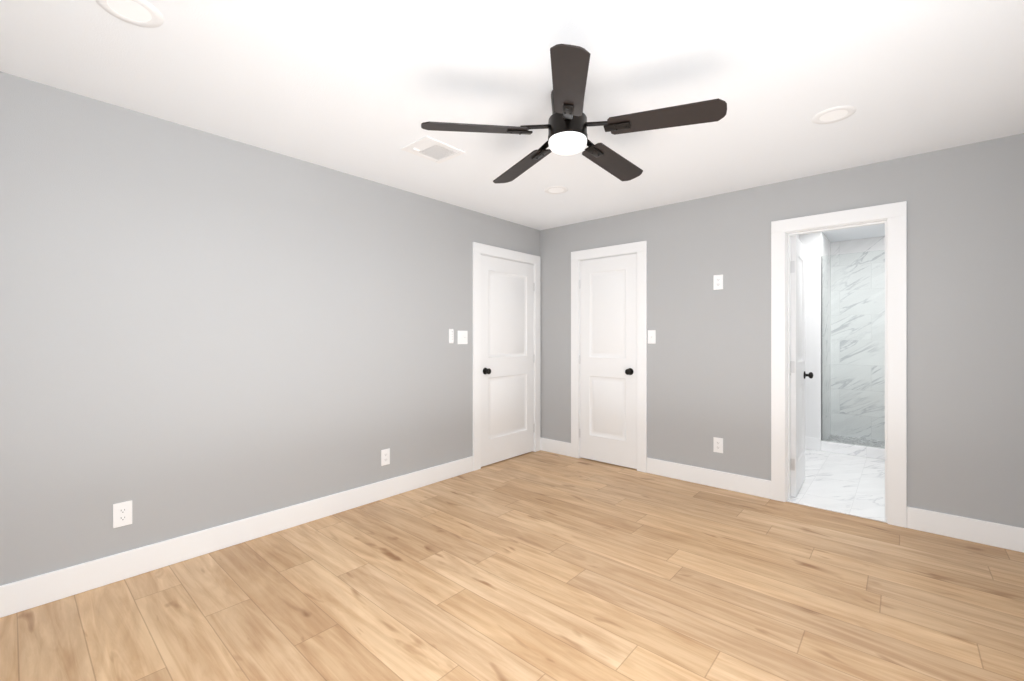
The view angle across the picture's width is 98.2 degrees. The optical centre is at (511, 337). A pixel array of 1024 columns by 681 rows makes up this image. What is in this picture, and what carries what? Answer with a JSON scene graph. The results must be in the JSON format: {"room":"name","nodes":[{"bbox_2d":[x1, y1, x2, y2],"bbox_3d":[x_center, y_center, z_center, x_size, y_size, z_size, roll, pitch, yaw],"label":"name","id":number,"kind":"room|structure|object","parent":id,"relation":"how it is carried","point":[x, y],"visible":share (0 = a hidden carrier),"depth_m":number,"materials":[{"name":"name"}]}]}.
{"room":"empty bedroom","nodes":[
{"label":"empty bedroom","id":0,"kind":"room"},
{"bbox_2d":[0,71,539,585],"bbox_3d":[-1.293,0.030,3.206,0.120,2.440,4.720,0,0,41],"label":"wall","id":1,"kind":"structure","parent":0,"point":[200,331],"depth_m":2.54,"materials":[{"name":"grey paint"}]},
{"bbox_2d":[113,500,131,527],"bbox_3d":[-2.012,0.914,2.294,0.008,0.124,0.076,0,0,41],"label":"electrical outlet","id":2,"kind":"object","parent":1,"relation":"attached to","point":[122,513],"visible":1,"depth_m":2.29,"materials":[{"name":"white plastic"}]},
{"bbox_2d":[0,456,472,617],"bbox_3d":[-1.534,1.180,2.830,0.015,0.140,3.535,0,0,41],"label":"baseboard","id":3,"kind":"structure","parent":1,"relation":"attached to","point":[29,593],"depth_m":2.52,"materials":[{"name":"white"}]},
{"bbox_2d":[381,448,389,465],"bbox_3d":[-0.985,0.933,3.458,0.008,0.124,0.076,0,0,41],"label":"electrical outlet","id":4,"kind":"object","parent":1,"relation":"attached to","point":[385,456],"visible":1,"depth_m":3.46,"materials":[{"name":"white plastic"}]},
{"bbox_2d":[449,329,453,342],"bbox_3d":[-0.539,-0.012,3.954,0.022,0.130,0.048,0,0,41],"label":"light switch","id":5,"kind":"object","parent":1,"relation":"attached to","point":[451,335],"visible":1,"depth_m":3.94,"materials":[{"name":"white plastic"}]},
{"bbox_2d":[458,331,467,343],"bbox_3d":[-0.447,0.000,4.060,0.019,0.124,0.122,0,0,41],"label":"light switch","id":6,"kind":"object","parent":1,"relation":"attached to","point":[462,337],"visible":1,"depth_m":4.06,"materials":[{"name":"white plastic"}]},
{"bbox_2d":[473,242,539,470],"bbox_3d":[-0.073,0.177,4.577,0.138,2.145,1.020,0,0,41],"label":"door frame","id":7,"kind":"structure","parent":1,"relation":"attached to","point":[479,249],"depth_m":4.25,"materials":[{"name":"white wood"}]},
{"bbox_2d":[481,255,533,466],"bbox_3d":[-0.021,0.225,4.535,0.101,2.031,0.822,0,0,41],"label":"door","id":8,"kind":"structure","parent":1,"relation":"in","point":[507,362],"depth_m":4.52,"materials":[{"name":"white wood"}]},
{"bbox_2d":[0,450,1023,680],"bbox_3d":[0.149,1.280,2.468,4.620,0.060,5.520,0,0,41],"label":"floor","id":9,"kind":"structure","parent":0,"point":[540,565],"depth_m":2.12,"materials":[{"name":"brown wood"}]},
{"bbox_2d":[0,0,1023,241],"bbox_3d":[0.910,-1.220,3.330,4.620,0.060,7.820,0,0,41],"label":"ceiling","id":10,"kind":"structure","parent":0,"point":[364,89],"depth_m":2.05,"materials":[{"name":"white paint"}]},
{"bbox_2d":[95,0,163,27],"bbox_3d":[-1.383,-1.188,1.606,0.194,0.004,0.194,0,0,41],"label":"recessed light","id":11,"kind":"object","parent":10,"relation":"in","point":[142,13],"visible":1,"depth_m":1.62,"materials":[{"name":"white plastic"}]},
{"bbox_2d":[401,136,464,163],"bbox_3d":[-0.500,-1.182,2.820,0.265,0.016,0.310,0,0,41],"label":"ceiling vent","id":12,"kind":"object","parent":10,"relation":"in","point":[431,149],"visible":1,"depth_m":2.81,"materials":[{"name":"white metal"}]},
{"bbox_2d":[544,186,567,193],"bbox_3d":[0.356,-1.188,3.579,0.194,0.004,0.194,0,0,41],"label":"recessed light","id":13,"kind":"object","parent":10,"relation":"in","point":[556,189],"visible":1,"depth_m":3.56,"materials":[{"name":"white plastic"}]},
{"bbox_2d":[421,44,726,182],"bbox_3d":[0.309,-1.047,2.199,1.345,0.286,1.291,0,0,41],"label":"ceiling fan","id":14,"kind":"object","parent":10,"relation":"hanging from","point":[567,125],"visible":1,"depth_m":2.03,"materials":[{"name":"black metal"}]},
{"bbox_2d":[812,106,855,123],"bbox_3d":[1.721,-1.188,2.376,0.194,0.004,0.194,0,0,41],"label":"recessed light","id":15,"kind":"object","parent":10,"relation":"in","point":[834,114],"visible":1,"depth_m":2.36,"materials":[{"name":"white plastic"}]},
{"bbox_2d":[540,133,1023,527],"bbox_3d":[1.740,0.030,3.758,3.940,2.440,0.120,0,0,41],"label":"wall","id":16,"kind":"structure","parent":0,"point":[708,365],"depth_m":3.09,"materials":[{"name":"grey paint"}]},
{"bbox_2d":[540,437,570,456],"bbox_3d":[0.465,1.180,4.792,0.420,0.140,0.015,0,0,41],"label":"baseboard","id":17,"kind":"structure","parent":16,"relation":"attached to","point":[549,445],"depth_m":4.78,"materials":[{"name":"white wood"}]},
{"bbox_2d":[579,253,636,468],"bbox_3d":[0.927,0.225,4.374,0.634,2.031,0.101,0,0,41],"label":"door","id":18,"kind":"structure","parent":16,"relation":"in","point":[608,360],"depth_m":4.37,"materials":[{"name":"white painted wood"},{"name":"black metal"}]},
{"bbox_2d":[571,241,646,472],"bbox_3d":[0.974,0.177,4.422,0.832,2.145,0.138,0,0,41],"label":"door frame","id":19,"kind":"structure","parent":16,"relation":"attached to","point":[638,248],"depth_m":4.20,"materials":[{"name":"white wood"}]},
{"bbox_2d":[648,330,655,343],"bbox_3d":[1.280,-0.005,4.072,0.076,0.124,0.019,0,0,41],"label":"light switch","id":20,"kind":"object","parent":16,"relation":"attached to","point":[651,336],"visible":1,"depth_m":4.07,"materials":[{"name":"white plastic"}]},
{"bbox_2d":[647,457,770,498],"bbox_3d":[1.627,1.180,3.767,1.013,0.140,0.015,0,0,41],"label":"baseboard","id":21,"kind":"structure","parent":16,"relation":"attached to","point":[759,487],"depth_m":3.72,"materials":[{"name":"white"}]},
{"bbox_2d":[713,274,722,289],"bbox_3d":[1.717,-0.460,3.694,0.076,0.124,0.008,0,0,41],"label":"electrical outlet","id":22,"kind":"object","parent":16,"relation":"attached to","point":[717,282],"visible":1,"depth_m":3.69,"materials":[{"name":"white plastic"}]},
{"bbox_2d":[713,437,722,452],"bbox_3d":[1.717,0.897,3.694,0.076,0.124,0.008,0,0,41],"label":"electrical outlet","id":23,"kind":"object","parent":16,"relation":"attached to","point":[717,445],"visible":1,"depth_m":3.69,"materials":[{"name":"white plastic"}]},
{"bbox_2d":[790,236,812,496],"bbox_3d":[2.364,0.225,3.680,0.167,2.031,0.585,0,0,41],"label":"door","id":24,"kind":"structure","parent":16,"relation":"in","point":[798,374],"depth_m":3.52,"materials":[{"name":"white painted wood"},{"name":"black metal"}]},
{"bbox_2d":[787,497,886,522],"bbox_3d":[2.345,1.246,3.225,0.582,0.009,0.120,0,0,41],"label":"sill","id":25,"kind":"structure","parent":16,"relation":"attached to","point":[857,513],"depth_m":3.20,"materials":[{"name":"stone"}]},
{"bbox_2d":[771,201,906,527],"bbox_3d":[2.345,0.177,3.225,0.782,2.145,0.156,0,0,41],"label":"door frame","id":26,"kind":"structure","parent":16,"relation":"attached to","point":[892,217],"depth_m":3.03,"materials":[{"name":"white wood"}]},
{"bbox_2d":[907,506,1023,552],"bbox_3d":[2.823,1.180,2.713,0.613,0.140,0.015,0,0,41],"label":"baseboard","id":27,"kind":"structure","parent":16,"relation":"attached to","point":[1009,537],"depth_m":2.73,"materials":[{"name":"white"}]},
{"bbox_2d":[790,234,801,443],"bbox_3d":[2.615,0.030,4.387,0.120,2.440,1.980,0,0,41],"label":"wall","id":28,"kind":"structure","parent":0,"point":[799,237],"depth_m":4.62,"materials":[{"name":"white"}]},
{"bbox_2d":[790,436,820,457],"bbox_3d":[2.702,1.180,4.244,0.200,0.140,1.880,0,0,41],"label":"baseboard","id":29,"kind":"structure","parent":28,"relation":"attached to","point":[812,443],"depth_m":4.92,"materials":[{"name":"white"}]},
{"bbox_2d":[822,232,830,439],"bbox_3d":[3.724,0.030,5.343,0.120,2.440,0.920,0,0,41],"label":"wall","id":30,"kind":"structure","parent":0,"point":[826,326],"depth_m":5.24,"materials":[{"name":"stone"}]},
{"bbox_2d":[831,236,884,440],"bbox_3d":[4.446,0.030,5.239,1.100,2.440,0.120,0,0,41],"label":"wall","id":31,"kind":"structure","parent":0,"point":[871,271],"depth_m":5.38,"materials":[{"name":"stone"}]},
{"label":"outside","id":32,"kind":"structure","parent":0,"visible":0},
{"bbox_2d":[790,449,884,515],"bbox_3d":[3.420,1.280,4.250,1.570,0.060,2.960,0,0,41],"label":"floor","id":33,"kind":"structure","parent":32,"point":[847,481],"depth_m":3.85,"materials":[{"name":"white tile"}]},
{"bbox_2d":[821,440,884,459],"bbox_3d":[3.844,1.195,4.557,1.100,0.110,0.100,0,0,41],"label":"curb","id":34,"kind":"object","parent":33,"relation":"on","point":[868,451],"visible":0.35,"depth_m":4.70,"materials":[{"name":"stone"}]},
{"bbox_2d":[821,250,884,447],"bbox_3d":[3.713,0.119,4.672,0.750,2.038,0.020,0,0,41],"label":"glass","id":35,"kind":"object","parent":34,"relation":"on","point":[845,349],"visible":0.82,"depth_m":4.83,"materials":[{"name":"grey"}]},
{"bbox_2d":[827,435,884,446],"bbox_3d":[4.141,1.232,4.894,1.100,0.035,0.800,0,0,41],"label":"shower floor mosaic","id":36,"kind":"object","parent":33,"relation":"on","point":[856,440],"depth_m":5.23}
]}

